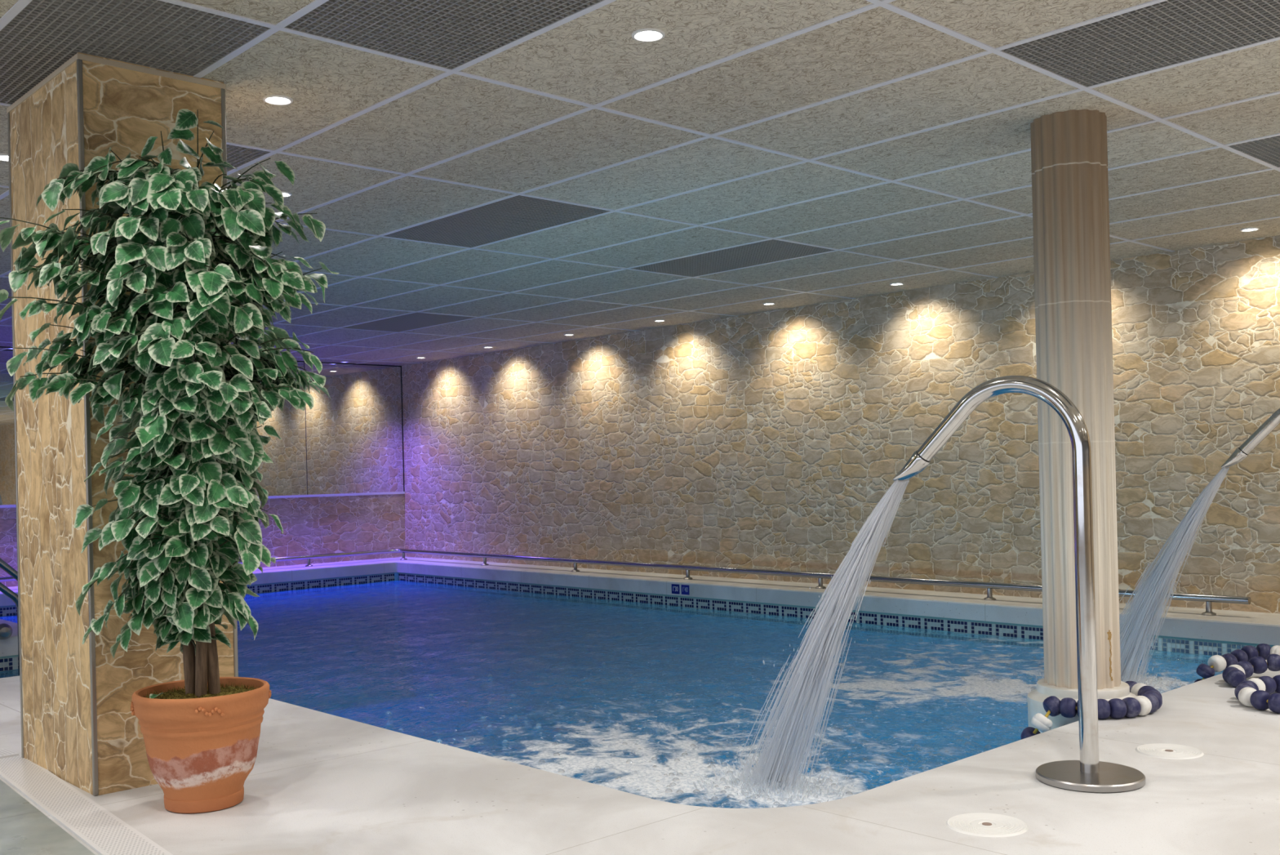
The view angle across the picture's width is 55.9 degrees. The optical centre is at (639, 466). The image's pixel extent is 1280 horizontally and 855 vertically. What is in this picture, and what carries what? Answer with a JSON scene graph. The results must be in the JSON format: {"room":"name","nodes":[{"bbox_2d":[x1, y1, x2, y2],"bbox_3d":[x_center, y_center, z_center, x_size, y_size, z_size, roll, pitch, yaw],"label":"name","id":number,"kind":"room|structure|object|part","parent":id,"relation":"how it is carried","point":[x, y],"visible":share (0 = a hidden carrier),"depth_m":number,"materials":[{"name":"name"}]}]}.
{"room":"spa","nodes":[
{"label":"spa","id":0,"kind":"room"},
{"bbox_2d":[0,493,405,586],"bbox_3d":[-7.363,0.031,9.773,12.615,2.265,0.001,-1,0,-43],"label":"wall","id":1,"kind":"structure","parent":0,"point":[316,525],"depth_m":13.39,"materials":[{"name":"stone"}]},
{"bbox_2d":[0,346,16,507],"bbox_3d":[-5.866,-0.366,11.171,0.134,1.489,0.022,-1,0,-43],"label":"wall mirror","id":2,"kind":"object","parent":1,"relation":"attached to","point":[7,462],"depth_m":11.17,"materials":[{"name":"clear glass"}]},
{"bbox_3d":[-5.928,-0.372,11.118,1.236,1.453,0.006,-1,0,-43],"label":"mirror panel","id":3,"kind":"part","parent":2,"relation":"part of","materials":[{"name":"clear glass"}]},
{"bbox_2d":[253,360,404,497],"bbox_3d":[-3.443,-0.415,13.440,1.850,1.489,0.022,-1,0,-43],"label":"wall mirror","id":4,"kind":"object","parent":1,"relation":"attached to","point":[347,439],"depth_m":13.53,"materials":[{"name":"clear glass"}]},
{"bbox_3d":[-5.949,-1.104,11.117,8.671,0.011,0.014,-1,0,-43],"label":"trim","id":5,"kind":"part","parent":4,"relation":"part of","materials":[{"name":"metal"}]},
{"bbox_3d":[-5.911,0.367,11.109,8.671,0.026,0.022,-1,0,-43],"label":"trim","id":6,"kind":"part","parent":4,"relation":"part of","materials":[{"name":"white"}]},
{"bbox_3d":[-4.118,-0.409,12.813,1.236,1.453,0.006,-1,0,-43],"label":"mirror panel","id":7,"kind":"part","parent":4,"relation":"part of","materials":[{"name":"clear glass"}]},
{"bbox_3d":[-3.217,-0.428,13.658,1.227,1.453,0.006,-1,0,-43],"label":"mirror panel","id":8,"kind":"part","parent":4,"relation":"part of","materials":[{"name":"clear glass"}]},
{"bbox_3d":[-2.771,-0.436,14.076,0.008,1.475,0.014,-1,0,-43],"label":"corner trim","id":9,"kind":"part","parent":4,"relation":"part of","materials":[{"name":"metal"}]},
{"bbox_2d":[0,0,1279,365],"bbox_3d":[-1.799,-1.248,3.805,12.615,0.020,16.365,-1,0,-43],"label":"ceiling","id":10,"kind":"structure","parent":0,"point":[593,58],"depth_m":4.96,"materials":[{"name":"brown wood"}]},
{"bbox_2d":[0,153,8,161],"bbox_3d":[-2.494,-1.215,4.751,0.100,0.006,0.100,-1,0,-43],"label":"recessed light","id":11,"kind":"object","parent":10,"relation":"in","point":[3,157],"visible":0.48,"depth_m":4.74,"materials":[{"name":"white plastic"}]},
{"bbox_2d":[0,0,270,104],"bbox_3d":[-1.674,-1.247,3.696,0.578,0.015,1.202,-1,0,-43],"label":"ceiling vent","id":12,"kind":"object","parent":10,"relation":"in","point":[45,34],"visible":0.54,"depth_m":3.50,"materials":[{"name":"grey plastic"}]},
{"bbox_2d":[226,144,270,171],"bbox_3d":[-2.073,-1.232,4.999,0.578,0.015,1.202,-1,0,-43],"label":"ceiling vent","id":13,"kind":"object","parent":10,"relation":"in","point":[237,156],"visible":0.09,"depth_m":4.80,"materials":[{"name":"grey plastic"}]},
{"bbox_2d":[262,94,293,105],"bbox_3d":[-1.233,-1.248,4.111,0.100,0.006,0.100,-1,0,-43],"label":"recessed light","id":14,"kind":"object","parent":10,"relation":"in","point":[277,100],"visible":1,"depth_m":4.11,"materials":[{"name":"white plastic"}]},
{"bbox_2d":[281,191,292,196],"bbox_3d":[-1.628,-1.233,5.466,0.100,0.006,0.100,-1,0,-43],"label":"recessed light","id":15,"kind":"object","parent":10,"relation":"in","point":[285,193],"visible":0.27,"depth_m":5.46,"materials":[{"name":"white plastic"}]},
{"bbox_2d":[342,312,473,332],"bbox_3d":[-1.955,-1.216,10.140,0.578,0.015,1.202,-1,0,-43],"label":"ceiling vent","id":16,"kind":"object","parent":10,"relation":"in","point":[415,320],"visible":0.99,"depth_m":10.12,"materials":[{"name":"grey plastic"}]},
{"bbox_2d":[284,0,604,69],"bbox_3d":[-0.400,-1.280,3.212,0.578,0.015,1.202,-1,0,-43],"label":"ceiling vent","id":17,"kind":"object","parent":10,"relation":"in","point":[450,34],"visible":0.98,"depth_m":3.46,"materials":[{"name":"grey plastic"}]},
{"bbox_2d":[385,195,609,247],"bbox_3d":[-0.759,-1.259,6.229,0.578,0.015,1.202,-1,0,-43],"label":"ceiling vent","id":18,"kind":"object","parent":10,"relation":"in","point":[519,215],"visible":0.98,"depth_m":6.19,"materials":[{"name":"grey plastic"}]},
{"bbox_2d":[0,0,1279,364],"bbox_3d":[-1.798,-1.239,3.805,12.615,0.010,16.365,-1,0,-43],"label":"grid","id":19,"kind":"structure","parent":10,"relation":"attached to","point":[20,5],"depth_m":4.93,"materials":[{"name":"white metal"}]},
{"bbox_2d":[631,28,665,41],"bbox_3d":[0.025,-1.280,3.584,0.100,0.006,0.100,-1,0,-43],"label":"recessed light","id":20,"kind":"object","parent":10,"relation":"in","point":[643,34],"visible":1,"depth_m":3.58,"materials":[{"name":"white plastic"}]},
{"bbox_2d":[632,239,835,276],"bbox_3d":[0.554,-1.286,7.460,0.578,0.015,1.202,-1,0,-43],"label":"ceiling vent","id":21,"kind":"object","parent":10,"relation":"in","point":[770,251],"visible":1,"depth_m":7.43,"materials":[{"name":"grey plastic"}]},
{"bbox_2d":[762,302,775,305],"bbox_3d":[1.016,-1.281,9.508,0.100,0.006,0.100,-1,0,-43],"label":"recessed light","id":22,"kind":"object","parent":10,"relation":"in","point":[765,304],"visible":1,"depth_m":9.51,"materials":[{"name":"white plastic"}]},
{"bbox_2d":[889,282,903,285],"bbox_3d":[1.836,-1.304,8.632,0.100,0.006,0.100,-1,0,-43],"label":"recessed light","id":23,"kind":"object","parent":10,"relation":"in","point":[895,283],"visible":1,"depth_m":8.62,"materials":[{"name":"white plastic"}]},
{"bbox_2d":[1000,0,1279,87],"bbox_3d":[1.750,-1.330,3.550,0.578,0.015,1.202,-1,0,-43],"label":"ceiling vent","id":24,"kind":"object","parent":10,"relation":"in","point":[1168,33],"visible":1,"depth_m":3.73,"materials":[{"name":"grey plastic"}]},
{"bbox_2d":[1240,227,1259,231],"bbox_3d":[3.476,-1.350,6.880,0.100,0.006,0.100,-1,0,-43],"label":"recessed light","id":25,"kind":"object","parent":10,"relation":"in","point":[1246,229],"visible":1,"depth_m":6.88,"materials":[{"name":"white plastic"}]},
{"bbox_2d":[1228,135,1279,167],"bbox_3d":[3.063,-1.357,4.780,0.578,0.015,1.202,-1,0,-43],"label":"ceiling vent","id":26,"kind":"object","parent":10,"relation":"in","point":[1268,149],"visible":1,"depth_m":5.09,"materials":[{"name":"grey plastic"}]},
{"bbox_2d":[0,556,1279,854],"bbox_3d":[-1.744,1.046,3.797,12.615,0.118,16.365,-1,0,-43],"label":"floor","id":27,"kind":"structure","parent":0,"point":[318,782],"depth_m":3.42,"materials":[{"name":"stone"}]},
{"bbox_2d":[0,747,18,758],"bbox_3d":[-3.227,1.016,3.128,0.135,0.007,3.000,-2,0,43],"label":"drain grating","id":28,"kind":"object","parent":27,"relation":"on","point":[4,753],"visible":1,"depth_m":4.17,"materials":[{"name":"white plastic"}]},
{"bbox_2d":[0,557,19,673],"bbox_3d":[-4.027,0.711,7.035,1.148,1.885,0.042,-1,0,-43],"label":"handrail","id":29,"kind":"object","parent":27,"relation":"attached to","point":[6,566],"visible":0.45,"depth_m":7.25,"materials":[{"name":"metal"}]},
{"bbox_3d":[-4.037,0.309,7.036,1.148,1.081,0.042,-1,0,-43],"label":"rail","id":30,"kind":"part","parent":29,"relation":"part of","materials":[{"name":"metal"}]},
{"bbox_2d":[0,779,95,854],"bbox_3d":[-2.284,0.990,1.830,3.139,0.004,3.194,-1,0,-43],"label":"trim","id":31,"kind":"structure","parent":27,"relation":"on","point":[24,829],"depth_m":3.23,"materials":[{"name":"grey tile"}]},
{"bbox_2d":[0,755,173,854],"bbox_3d":[-1.144,0.965,2.876,0.130,0.007,3.200,-1,0,-40],"label":"drain grating","id":32,"kind":"object","parent":27,"relation":"on","point":[103,831],"visible":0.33,"depth_m":3.41,"materials":[{"name":"white plastic"}]},
{"bbox_2d":[6,52,238,795],"bbox_3d":[-1.727,-0.126,4.016,0.460,2.224,0.703,-1,0,-43],"label":"stone pillar","id":33,"kind":"structure","parent":27,"relation":"on","point":[78,724],"depth_m":3.77,"materials":[{"name":"brown stone"}]},
{"bbox_3d":[-2.123,-0.106,4.115,0.014,2.204,0.014,-1,0,-43],"label":"corner trim","id":34,"kind":"part","parent":33,"relation":"part of","materials":[{"name":"grey"}]},
{"bbox_3d":[-1.654,-0.119,3.613,0.014,2.204,0.014,-1,0,-43],"label":"corner trim","id":35,"kind":"part","parent":33,"relation":"part of","materials":[{"name":"grey"}]},
{"bbox_3d":[-1.753,-1.223,4.020,0.460,0.016,0.703,-1,0,-43],"label":"trim","id":36,"kind":"part","parent":33,"relation":"part of","materials":[{"name":"beige stone"}]},
{"bbox_3d":[-1.330,-0.125,3.917,0.014,2.204,0.014,-1,0,-43],"label":"corner trim","id":37,"kind":"part","parent":33,"relation":"part of","materials":[{"name":"grey"}]},
{"bbox_2d":[0,109,339,813],"bbox_3d":[-1.313,-0.025,3.447,0.958,1.999,0.680,-1,0,9],"label":"potted tree","id":38,"kind":"object","parent":27,"relation":"on","point":[202,255],"visible":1,"depth_m":3.34,"materials":[{"name":"green plant"}]},
{"bbox_2d":[149,692,163,697],"bbox_3d":[-1.373,0.648,3.425,0.044,0.014,0.043,-1,0,-43],"label":"fallen leaf","id":39,"kind":"object","parent":38,"relation":"on","point":[151,695],"visible":0.83,"depth_m":3.42,"materials":[{"name":"green plant"}]},
{"bbox_3d":[-1.263,0.806,3.489,0.375,0.336,0.375,-1,0,-43],"label":"pot","id":40,"kind":"part","parent":38,"relation":"part of","materials":[{"name":"ceramic"}]},
{"bbox_2d":[0,572,394,616],"bbox_3d":[-5.872,1.299,10.312,8.691,0.144,0.003,-1,0,-43],"label":"trim","id":41,"kind":"structure","parent":27,"relation":"attached to","point":[295,584],"depth_m":12.59,"materials":[{"name":"blue tile"}]},
{"bbox_2d":[0,548,1250,615],"bbox_3d":[-2.786,0.965,7.362,8.770,0.120,9.190,-1,0,-43],"label":"rail","id":42,"kind":"object","parent":27,"relation":"on","point":[1208,598],"visible":0.8,"depth_m":9.69,"materials":[{"name":"metal"}]},
{"bbox_3d":[-3.538,1.024,12.897,0.080,0.080,0.080,-1,0,-43],"label":"post","id":43,"kind":"part","parent":42,"relation":"part of","materials":[{"name":"metal"}]},
{"bbox_3d":[-2.653,1.006,13.547,0.080,0.080,0.080,-1,0,-43],"label":"post","id":44,"kind":"part","parent":42,"relation":"part of","materials":[{"name":"metal"}]},
{"bbox_3d":[-1.600,0.976,12.452,0.080,0.080,0.080,-1,0,-43],"label":"post","id":45,"kind":"part","parent":42,"relation":"part of","materials":[{"name":"metal"}]},
{"bbox_3d":[-0.609,0.948,11.394,0.080,0.080,0.080,-1,0,-43],"label":"post","id":46,"kind":"part","parent":42,"relation":"part of","materials":[{"name":"metal"}]},
{"bbox_3d":[0.409,0.920,10.306,0.080,0.080,0.080,-1,0,-43],"label":"post","id":47,"kind":"part","parent":42,"relation":"part of","materials":[{"name":"metal"}]},
{"bbox_3d":[1.386,0.892,9.262,0.080,0.080,0.080,-1,0,-43],"label":"post","id":48,"kind":"part","parent":42,"relation":"part of","materials":[{"name":"metal"}]},
{"bbox_3d":[2.377,0.864,8.204,0.080,0.080,0.080,-1,0,-43],"label":"post","id":49,"kind":"part","parent":42,"relation":"part of","materials":[{"name":"metal"}]},
{"bbox_3d":[3.368,0.837,7.146,0.080,0.080,0.080,-1,0,-43],"label":"post","id":50,"kind":"part","parent":42,"relation":"part of","materials":[{"name":"metal"}]},
{"bbox_2d":[671,583,679,593],"bbox_3d":[0.298,1.024,10.104,0.010,0.080,0.092,-1,0,-43],"label":"depth marker","id":51,"kind":"object","parent":27,"relation":"attached to","point":[675,588],"visible":1,"depth_m":10.10,"materials":[{"name":"blue tile"}]},
{"bbox_2d":[680,584,689,594],"bbox_3d":[0.377,1.021,10.020,0.010,0.080,0.092,-1,0,-43],"label":"depth marker","id":52,"kind":"object","parent":27,"relation":"attached to","point":[685,588],"visible":1,"depth_m":10.02,"materials":[{"name":"blue tile"}]},
{"bbox_2d":[946,812,1028,836],"bbox_3d":[0.891,0.918,3.102,0.204,0.004,0.204,-1,0,-43],"label":"lid","id":53,"kind":"object","parent":27,"relation":"on","point":[977,824],"visible":1,"depth_m":3.09,"materials":[{"name":"white plastic"}]},
{"bbox_2d":[893,375,1145,792],"bbox_3d":[1.144,0.320,3.686,0.300,1.193,0.750,-1,0,-43],"label":"spout","id":54,"kind":"object","parent":27,"relation":"on","point":[1087,774],"visible":1,"depth_m":3.51,"materials":[{"name":"metal"}]},
{"bbox_3d":[1.312,0.900,3.520,0.300,0.025,0.300,-1,0,-43],"label":"plate","id":55,"kind":"part","parent":54,"relation":"part of","materials":[{"name":"metal"}]},
{"bbox_2d":[1026,109,1136,733],"bbox_3d":[1.665,0.245,4.584,0.406,3.125,0.406,-2,0,38],"label":"round column","id":56,"kind":"structure","parent":27,"relation":"on","point":[1069,148],"depth_m":4.48,"materials":[{"name":"brown"}]},
{"bbox_2d":[1135,742,1204,759],"bbox_3d":[1.681,0.902,3.834,0.200,0.004,0.200,-1,0,-43],"label":"lid","id":57,"kind":"object","parent":27,"relation":"on","point":[1165,750],"visible":1,"depth_m":3.82,"materials":[{"name":"white plastic"}]},
{"bbox_2d":[1221,408,1279,467],"bbox_3d":[3.067,0.281,5.488,0.300,1.193,0.750,-1,0,-43],"label":"spout","id":58,"kind":"object","parent":27,"relation":"on","point":[1240,453],"visible":1,"depth_m":5.61,"materials":[{"name":"metal"}]},
{"bbox_2d":[1222,653,1279,686],"bbox_3d":[2.609,0.833,4.937,0.436,0.106,0.268,-1,0,14],"label":"float line","id":59,"kind":"object","parent":27,"relation":"on","point":[1233,674],"visible":0.98,"depth_m":5.00,"materials":[{"name":"blue plastic"}]},
{"bbox_2d":[1234,674,1279,712],"bbox_3d":[2.403,0.853,4.529,0.321,0.072,0.533,-1,0,13],"label":"float line","id":60,"kind":"object","parent":27,"relation":"on","point":[1255,692],"visible":1,"depth_m":4.47,"materials":[{"name":"blue plastic"}]},
{"bbox_2d":[394,572,1279,655],"bbox_3d":[-2.616,1.799,6.862,8.746,1.340,9.476,-1,0,-43],"label":"trim","id":61,"kind":"structure","parent":0,"point":[396,574],"depth_m":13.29,"materials":[{"name":"blue tile"}]},
{"bbox_2d":[0,618,17,656],"bbox_3d":[-5.665,1.813,6.774,4.100,1.438,1.400,-1,0,-43],"label":"trim","id":62,"kind":"structure","parent":61,"relation":"on","point":[8,646],"depth_m":7.49,"materials":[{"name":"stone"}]},
{"bbox_2d":[0,622,12,639],"bbox_3d":[-3.910,1.012,7.414,0.100,0.100,0.085,-1,0,-43],"label":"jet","id":63,"kind":"object","parent":62,"relation":"on","point":[6,630],"visible":1,"depth_m":7.39,"materials":[{"name":"metal"}]},
{"bbox_2d":[0,654,18,671],"bbox_3d":[-5.189,1.268,6.271,4.084,0.144,0.003,-1,0,-43],"label":"trim","id":64,"kind":"structure","parent":62,"relation":"attached to","point":[6,662],"depth_m":7.47,"materials":[{"name":"blue tile"}]},
{"bbox_2d":[0,579,1248,808],"bbox_3d":[-2.619,1.204,6.874,8.740,0.070,9.500,-1,0,-43],"label":"pool water","id":65,"kind":"object","parent":61,"relation":"in","point":[340,651],"visible":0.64,"depth_m":6.53,"materials":[{"name":"blue liquid"}]},
{"bbox_2d":[637,479,909,807],"bbox_3d":[0.500,0.595,4.213,0.605,1.104,0.949,-1,0,-36],"label":"water jet","id":66,"kind":"object","parent":65,"relation":"on","point":[804,705],"visible":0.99,"depth_m":4.11,"materials":[{"name":"white"}]},
{"bbox_2d":[382,628,1185,806],"bbox_3d":[0.530,1.120,6.293,4.330,0.079,4.569,-2,0,42],"label":"bubbles","id":67,"kind":"object","parent":65,"relation":"on","point":[860,628],"visible":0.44,"depth_m":4.82,"materials":[{"name":"white liquid"}]},
{"bbox_2d":[1020,680,1162,738],"bbox_3d":[1.678,0.988,4.541,0.660,0.308,0.504,-1,0,-43],"label":"float line","id":68,"kind":"object","parent":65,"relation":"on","point":[1148,700],"visible":0.66,"depth_m":4.35,"materials":[{"name":"blue plastic"}]},
{"bbox_2d":[1035,466,1229,692],"bbox_3d":[2.370,0.557,6.071,0.651,1.104,0.984,-1,0,-17],"label":"water jet","id":69,"kind":"object","parent":65,"relation":"on","point":[1147,605],"visible":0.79,"depth_m":5.90,"materials":[{"name":"white"}]},
{"bbox_2d":[1194,643,1279,682],"bbox_3d":[2.684,0.953,5.241,0.591,0.338,0.329,-1,0,20],"label":"float line","id":70,"kind":"object","parent":65,"relation":"on","point":[1217,663],"visible":0.62,"depth_m":5.24,"materials":[{"name":"blue plastic"}]},
{"bbox_2d":[401,235,1279,613],"bbox_3d":[2.831,-0.220,8.113,0.001,2.265,16.365,-1,0,-43],"label":"wall","id":71,"kind":"structure","parent":0,"point":[769,440],"depth_m":9.35,"materials":[{"name":"stone"}]}
]}

